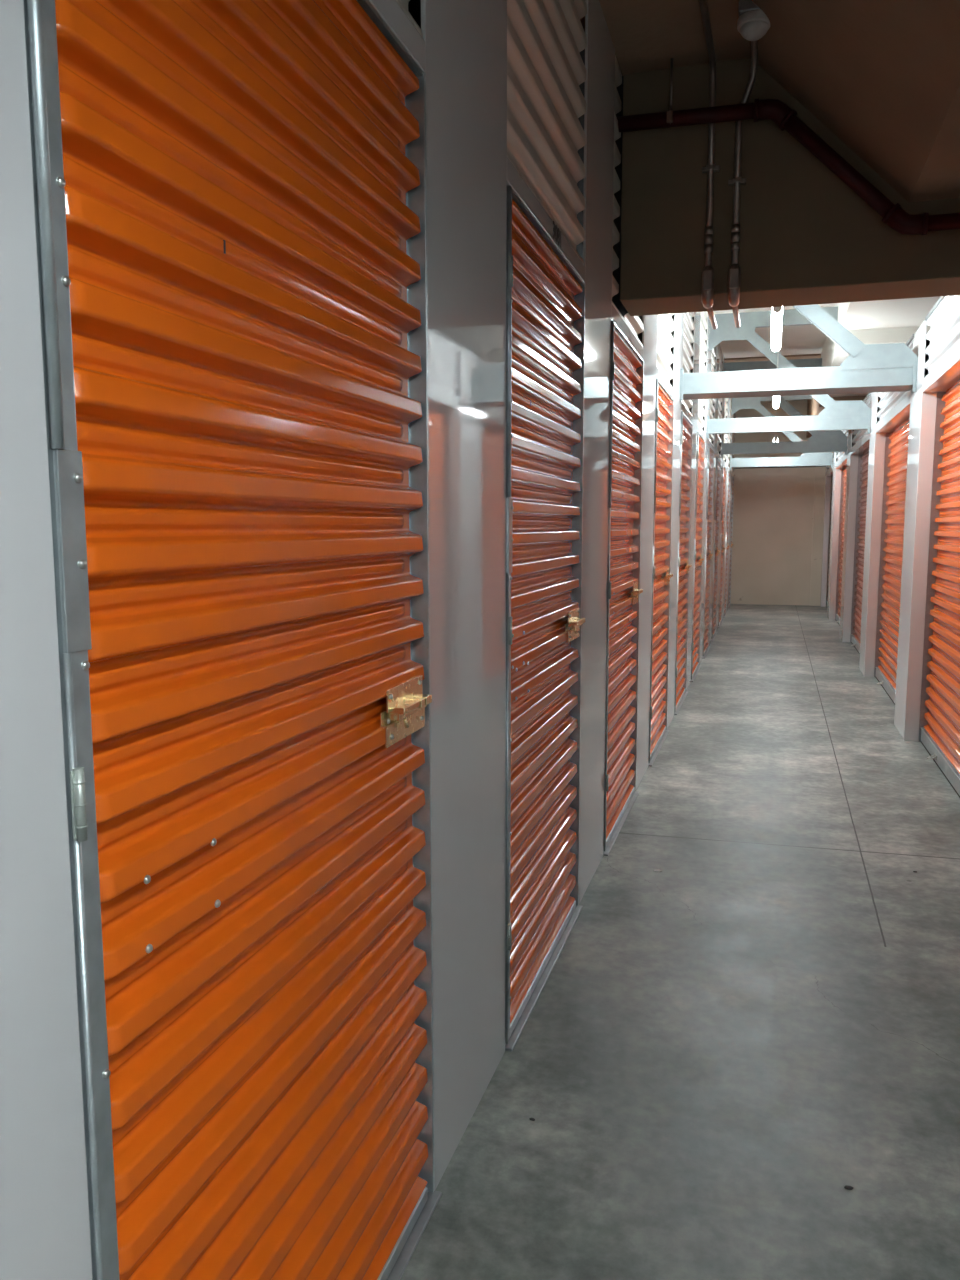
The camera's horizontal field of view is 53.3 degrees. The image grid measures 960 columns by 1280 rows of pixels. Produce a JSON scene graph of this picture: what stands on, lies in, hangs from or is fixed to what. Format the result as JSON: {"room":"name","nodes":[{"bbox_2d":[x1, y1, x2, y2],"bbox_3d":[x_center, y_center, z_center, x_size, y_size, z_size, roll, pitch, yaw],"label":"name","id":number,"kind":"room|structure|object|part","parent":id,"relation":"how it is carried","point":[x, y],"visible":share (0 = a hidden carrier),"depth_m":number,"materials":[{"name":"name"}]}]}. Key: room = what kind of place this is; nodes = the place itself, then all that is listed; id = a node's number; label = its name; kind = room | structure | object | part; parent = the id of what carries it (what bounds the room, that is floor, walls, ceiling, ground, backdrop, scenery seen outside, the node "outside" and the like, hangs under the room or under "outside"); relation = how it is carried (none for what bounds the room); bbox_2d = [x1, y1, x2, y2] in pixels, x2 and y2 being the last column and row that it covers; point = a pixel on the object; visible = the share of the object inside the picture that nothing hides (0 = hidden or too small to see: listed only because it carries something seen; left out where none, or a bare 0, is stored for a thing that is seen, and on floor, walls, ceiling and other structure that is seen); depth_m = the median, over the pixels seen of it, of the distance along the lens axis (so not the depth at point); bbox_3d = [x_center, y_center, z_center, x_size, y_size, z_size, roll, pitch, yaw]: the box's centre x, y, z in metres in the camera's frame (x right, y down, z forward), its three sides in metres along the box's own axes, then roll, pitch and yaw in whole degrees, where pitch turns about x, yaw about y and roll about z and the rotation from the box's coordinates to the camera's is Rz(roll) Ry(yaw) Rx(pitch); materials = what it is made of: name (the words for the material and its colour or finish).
{"room":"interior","nodes":[
{"label":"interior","id":0,"kind":"room"},
{"bbox_2d":[0,0,735,1279],"bbox_3d":[1.136,-1.217,6.346,0.260,3.750,23.000,2,7,17],"label":"wall","id":1,"kind":"structure","parent":0,"point":[518,93],"depth_m":2.08,"materials":[{"name":"white metal"}]},
{"bbox_2d":[24,0,441,1279],"bbox_3d":[-0.273,0.123,1.429,0.101,2.258,1.040,2,7,17],"label":"door","id":2,"kind":"structure","parent":1,"relation":"in","point":[230,196],"depth_m":1.26,"materials":[{"name":"orange metal"}]},
{"bbox_3d":[-0.389,-0.084,0.915,0.003,0.192,0.034,2,7,17],"label":"splice plate","id":3,"kind":"part","parent":2,"relation":"part of","materials":[{"name":"metal"}]},
{"bbox_3d":[-0.285,0.123,1.433,0.076,2.258,1.039,2,7,17],"label":"frame","id":4,"kind":"part","parent":2,"relation":"part of","materials":[{"name":"metal"}]},
{"bbox_3d":[-0.263,1.219,1.556,0.029,0.028,0.965,2,7,17],"label":"rail","id":5,"kind":"part","parent":2,"relation":"part of","materials":[{"name":"metal"}]},
{"bbox_2d":[505,182,584,1051],"bbox_3d":[0.194,-0.061,2.967,0.101,2.258,1.040,2,7,17],"label":"door","id":6,"kind":"structure","parent":1,"relation":"in","point":[545,313],"depth_m":2.91,"materials":[{"name":"metal"}]},
{"bbox_3d":[0.078,-0.269,2.453,0.003,0.192,0.034,2,7,17],"label":"splice plate","id":7,"kind":"part","parent":6,"relation":"part of","materials":[{"name":"metal"}]},
{"bbox_3d":[0.204,1.034,3.094,0.029,0.028,0.965,2,7,17],"label":"rail","id":8,"kind":"part","parent":6,"relation":"part of","materials":[{"name":"metal"}]},
{"bbox_2d":[604,318,643,855],"bbox_3d":[0.660,-0.245,4.505,0.101,2.258,1.040,2,7,17],"label":"door","id":9,"kind":"structure","parent":1,"relation":"in","point":[627,366],"depth_m":4.53,"materials":[{"name":"orange metal"}]},
{"bbox_3d":[0.670,0.850,4.632,0.029,0.028,0.965,2,7,17],"label":"rail","id":10,"kind":"part","parent":9,"relation":"part of","materials":[{"name":"metal"}]},
{"bbox_3d":[0.708,-1.403,4.442,0.002,0.036,0.170,2,7,17],"label":"number plate","id":11,"kind":"part","parent":1,"relation":"part of","materials":[{"name":"white metal"}]},
{"bbox_2d":[649,377,673,766],"bbox_3d":[1.127,-0.429,6.043,0.101,2.258,1.040,2,7,17],"label":"door","id":12,"kind":"structure","parent":1,"relation":"in","point":[664,424],"depth_m":6.13,"materials":[{"name":"metal"}]},
{"bbox_3d":[1.137,0.666,6.170,0.029,0.028,0.965,2,7,17],"label":"rail","id":13,"kind":"part","parent":12,"relation":"part of","materials":[{"name":"metal"}]},
{"bbox_3d":[1.115,-0.430,6.047,0.076,2.258,1.039,2,7,17],"label":"frame","id":14,"kind":"part","parent":12,"relation":"part of","materials":[{"name":"metal"}]},
{"bbox_2d":[675,411,692,714],"bbox_3d":[1.593,-0.613,7.580,0.101,2.258,1.040,2,7,17],"label":"door","id":15,"kind":"structure","parent":1,"relation":"in","point":[686,425],"depth_m":7.72,"materials":[{"name":"metal"}]},
{"bbox_3d":[1.603,0.482,7.708,0.029,0.028,0.965,2,7,17],"label":"rail","id":16,"kind":"part","parent":15,"relation":"part of","materials":[{"name":"metal"}]},
{"bbox_3d":[1.581,-0.614,7.585,0.076,2.258,1.039,2,7,17],"label":"frame","id":17,"kind":"part","parent":15,"relation":"part of","materials":[{"name":"metal"}]},
{"bbox_2d":[691,432,704,681],"bbox_3d":[2.060,-0.797,9.118,0.101,2.258,1.040,2,7,17],"label":"door","id":18,"kind":"structure","parent":1,"relation":"in","point":[698,559],"depth_m":9.30,"materials":[{"name":"metal"}]},
{"bbox_3d":[2.048,-0.798,9.122,0.076,2.258,1.039,2,7,17],"label":"frame","id":19,"kind":"part","parent":18,"relation":"part of","materials":[{"name":"metal"}]},
{"bbox_2d":[703,446,713,658],"bbox_3d":[2.526,-0.982,10.656,0.101,2.258,1.040,2,7,17],"label":"door","id":20,"kind":"structure","parent":1,"relation":"in","point":[706,647],"depth_m":10.89,"materials":[{"name":"metal"}]},
{"bbox_3d":[2.514,-0.982,10.660,0.076,2.258,1.039,2,7,17],"label":"frame","id":21,"kind":"part","parent":20,"relation":"part of","materials":[{"name":"metal"}]},
{"bbox_2d":[712,457,720,640],"bbox_3d":[2.993,-1.166,12.194,0.101,2.258,1.040,2,7,17],"label":"door","id":22,"kind":"structure","parent":1,"relation":"in","point":[718,468],"depth_m":12.47,"materials":[{"name":"metal"}]},
{"bbox_2d":[718,465,725,627],"bbox_3d":[3.459,-1.350,13.732,0.101,2.258,1.040,2,7,17],"label":"door","id":23,"kind":"structure","parent":1,"relation":"in","point":[724,468],"depth_m":14.04,"materials":[{"name":"metal"}]},
{"bbox_3d":[3.447,-1.350,13.736,0.076,2.258,1.039,2,7,17],"label":"frame","id":24,"kind":"part","parent":23,"relation":"part of","materials":[{"name":"metal"}]},
{"bbox_2d":[724,471,730,616],"bbox_3d":[3.925,-1.534,15.270,0.101,2.258,1.040,2,7,17],"label":"door","id":25,"kind":"structure","parent":1,"relation":"in","point":[729,474],"depth_m":15.62,"materials":[{"name":"metal"}]},
{"bbox_2d":[728,477,733,608],"bbox_3d":[4.392,-1.718,16.808,0.101,2.258,1.040,2,7,17],"label":"door","id":26,"kind":"structure","parent":1,"relation":"in","point":[732,491],"depth_m":17.17,"materials":[{"name":"metal"}]},
{"bbox_2d":[730,395,832,469],"bbox_3d":[4.728,-3.288,14.975,1.540,1.208,0.070,2,7,17],"label":"frame","id":27,"kind":"object","parent":1,"relation":"attached to","point":[821,458],"visible":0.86,"depth_m":14.99,"materials":[{"name":"white metal"}]},
{"bbox_2d":[721,358,846,457],"bbox_3d":[3.892,-2.958,12.218,1.540,1.208,0.070,2,7,17],"label":"frame","id":28,"kind":"object","parent":1,"relation":"attached to","point":[835,440],"visible":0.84,"depth_m":12.19,"materials":[{"name":"grey metal"}]},
{"bbox_2d":[707,307,870,437],"bbox_3d":[3.035,-2.619,9.394,1.540,1.208,0.070,2,7,17],"label":"ceiling beam","id":29,"kind":"structure","parent":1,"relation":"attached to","point":[855,414],"depth_m":9.39,"materials":[{"name":"white metal"}]},
{"bbox_2d":[680,304,917,400],"bbox_3d":[2.196,-2.288,6.628,1.540,1.208,0.330,2,7,17],"label":"ceiling beam","id":30,"kind":"structure","parent":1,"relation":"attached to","point":[891,367],"depth_m":6.47,"materials":[{"name":"white metal"}]},
{"bbox_2d":[400,604,959,1279],"bbox_3d":[2.753,0.734,6.142,4.200,0.080,23.100,2,7,17],"label":"floor","id":31,"kind":"structure","parent":0,"point":[753,1028],"depth_m":2.72,"materials":[{"name":"concrete"}]},
{"bbox_2d":[844,1185,852,1189],"bbox_3d":[0.796,1.181,2.062,0.015,0.003,0.012,6,9,43],"label":"chip","id":32,"kind":"object","parent":31,"relation":"on","point":[848,1187],"visible":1,"depth_m":2.06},
{"bbox_2d":[580,0,959,437],"bbox_3d":[2.949,-2.478,5.646,3.750,1.085,23.000,2,7,17],"label":"ceiling","id":33,"kind":"structure","parent":0,"point":[883,76],"depth_m":3.42,"materials":[{"name":"white paint"}]},
{"bbox_2d":[737,0,769,40],"bbox_3d":[0.986,-2.222,3.432,0.120,0.113,0.120,2,7,17],"label":"smoke detector","id":34,"kind":"object","parent":33,"relation":"attached to","point":[753,23],"visible":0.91,"depth_m":3.39,"materials":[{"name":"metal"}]},
{"bbox_2d":[773,409,777,441],"bbox_3d":[4.354,-3.376,14.026,0.060,1.030,1.250,2,7,17],"label":"tube light","id":35,"kind":"object","parent":33,"relation":"hanging from","point":[775,436],"visible":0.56,"depth_m":13.49,"materials":[{"name":"white plastic"}]},
{"bbox_2d":[773,361,779,408],"bbox_3d":[2.807,-2.774,8.993,0.060,1.030,1.250,2,7,17],"label":"tube light","id":36,"kind":"object","parent":33,"relation":"hanging from","point":[776,399],"visible":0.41,"depth_m":9.09,"materials":[{"name":"white plastic"}]},
{"bbox_2d":[771,306,782,350],"bbox_3d":[1.827,-2.395,5.833,0.060,1.030,1.250,2,7,17],"label":"tube light","id":37,"kind":"object","parent":33,"relation":"hanging from","point":[777,312],"visible":0.63,"depth_m":5.74,"materials":[{"name":"white"}]},
{"bbox_2d":[617,58,959,234],"bbox_3d":[2.261,-1.898,3.418,3.553,0.757,0.085,2,7,17],"label":"pipe","id":38,"kind":"object","parent":33,"relation":"attached to","point":[780,113],"visible":1,"depth_m":3.69,"materials":[{"name":"metal"}]},
{"bbox_2d":[620,57,959,315],"bbox_3d":[2.383,-2.086,3.613,3.643,1.380,0.320,2,7,17],"label":"concrete beam","id":39,"kind":"structure","parent":33,"relation":"attached to","point":[807,238],"depth_m":3.88,"materials":[{"name":"concrete"}]},
{"bbox_2d":[699,0,719,328],"bbox_3d":[0.557,-1.696,2.636,0.068,0.944,3.720,2,7,17],"label":"conduit","id":40,"kind":"object","parent":39,"relation":"attached to","point":[707,295],"visible":1,"depth_m":3.88,"materials":[{"name":"metal"}]},
{"bbox_2d":[728,40,757,327],"bbox_3d":[1.086,-1.856,3.961,0.101,0.946,0.860,2,7,17],"label":"conduit","id":41,"kind":"object","parent":39,"relation":"attached to","point":[734,269],"visible":0.94,"depth_m":3.86,"materials":[{"name":"metal"}]},
{"bbox_2d":[729,400,837,605],"bbox_3d":[5.556,-2.491,16.976,2.250,3.750,0.150,2,7,17],"label":"wall","id":42,"kind":"structure","parent":0,"point":[778,512],"depth_m":17.07,"materials":[{"name":"beige paint"}]},
{"bbox_2d":[820,295,959,740],"bbox_3d":[3.782,-0.638,5.771,2.106,2.730,23.300,2,7,17],"label":"wall","id":43,"kind":"structure","parent":0,"point":[937,351],"depth_m":6.57,"materials":[{"name":"white metal"}]},
{"bbox_3d":[6.103,-1.962,16.878,0.088,2.720,0.540,2,7,17],"label":"post panel","id":44,"kind":"part","parent":43,"relation":"part of","materials":[{"name":"white metal"}]},
{"bbox_2d":[824,478,839,606],"bbox_3d":[5.862,-1.702,15.840,0.143,2.450,2.296,2,7,17],"label":"door","id":45,"kind":"structure","parent":43,"relation":"in","point":[832,478],"depth_m":16.74,"materials":[{"name":"metal"}]},
{"bbox_3d":[5.382,-1.677,14.502,0.088,2.720,0.540,2,7,17],"label":"post panel","id":46,"kind":"part","parent":43,"relation":"part of","materials":[{"name":"white metal"}]},
{"bbox_2d":[835,467,856,633],"bbox_3d":[5.046,-1.379,13.150,0.143,2.450,2.296,2,7,17],"label":"door","id":47,"kind":"structure","parent":43,"relation":"in","point":[844,470],"depth_m":14.15,"materials":[{"name":"metal"}]},
{"bbox_3d":[4.566,-1.355,11.811,0.088,2.720,0.540,2,7,17],"label":"post panel","id":48,"kind":"part","parent":43,"relation":"part of","materials":[{"name":"white metal"}]},
{"bbox_2d":[850,438,885,653],"bbox_3d":[4.230,-1.057,10.459,0.143,2.450,2.296,2,7,17],"label":"door","id":49,"kind":"structure","parent":43,"relation":"in","point":[863,460],"depth_m":11.28,"materials":[{"name":"metal"}]},
{"bbox_3d":[3.750,-1.033,9.120,0.088,2.720,0.540,2,7,17],"label":"post panel","id":50,"kind":"part","parent":43,"relation":"part of","materials":[{"name":"white metal"}]},
{"bbox_2d":[874,405,936,721],"bbox_3d":[3.413,-0.735,7.769,0.143,2.450,2.296,2,7,17],"label":"door","id":51,"kind":"structure","parent":43,"relation":"in","point":[896,442],"depth_m":8.30,"materials":[{"name":"metal"}]},
{"bbox_3d":[3.327,-2.214,7.619,0.072,0.022,2.290,2,7,17],"label":"trim","id":52,"kind":"part","parent":43,"relation":"part of","materials":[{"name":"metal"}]},
{"bbox_3d":[2.934,-0.711,6.430,0.088,2.720,0.540,2,7,17],"label":"post panel","id":53,"kind":"part","parent":43,"relation":"part of","materials":[{"name":"white metal"}]},
{"bbox_3d":[2.511,-1.892,4.928,0.072,0.022,2.290,2,7,17],"label":"trim","id":54,"kind":"part","parent":43,"relation":"part of","materials":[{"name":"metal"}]},
{"bbox_2d":[918,381,959,797],"bbox_3d":[2.597,-0.413,5.078,0.143,2.450,2.296,2,7,17],"label":"door","id":55,"kind":"structure","parent":43,"relation":"in","point":[939,724],"depth_m":5.79,"materials":[{"name":"orange metal"}]}
]}

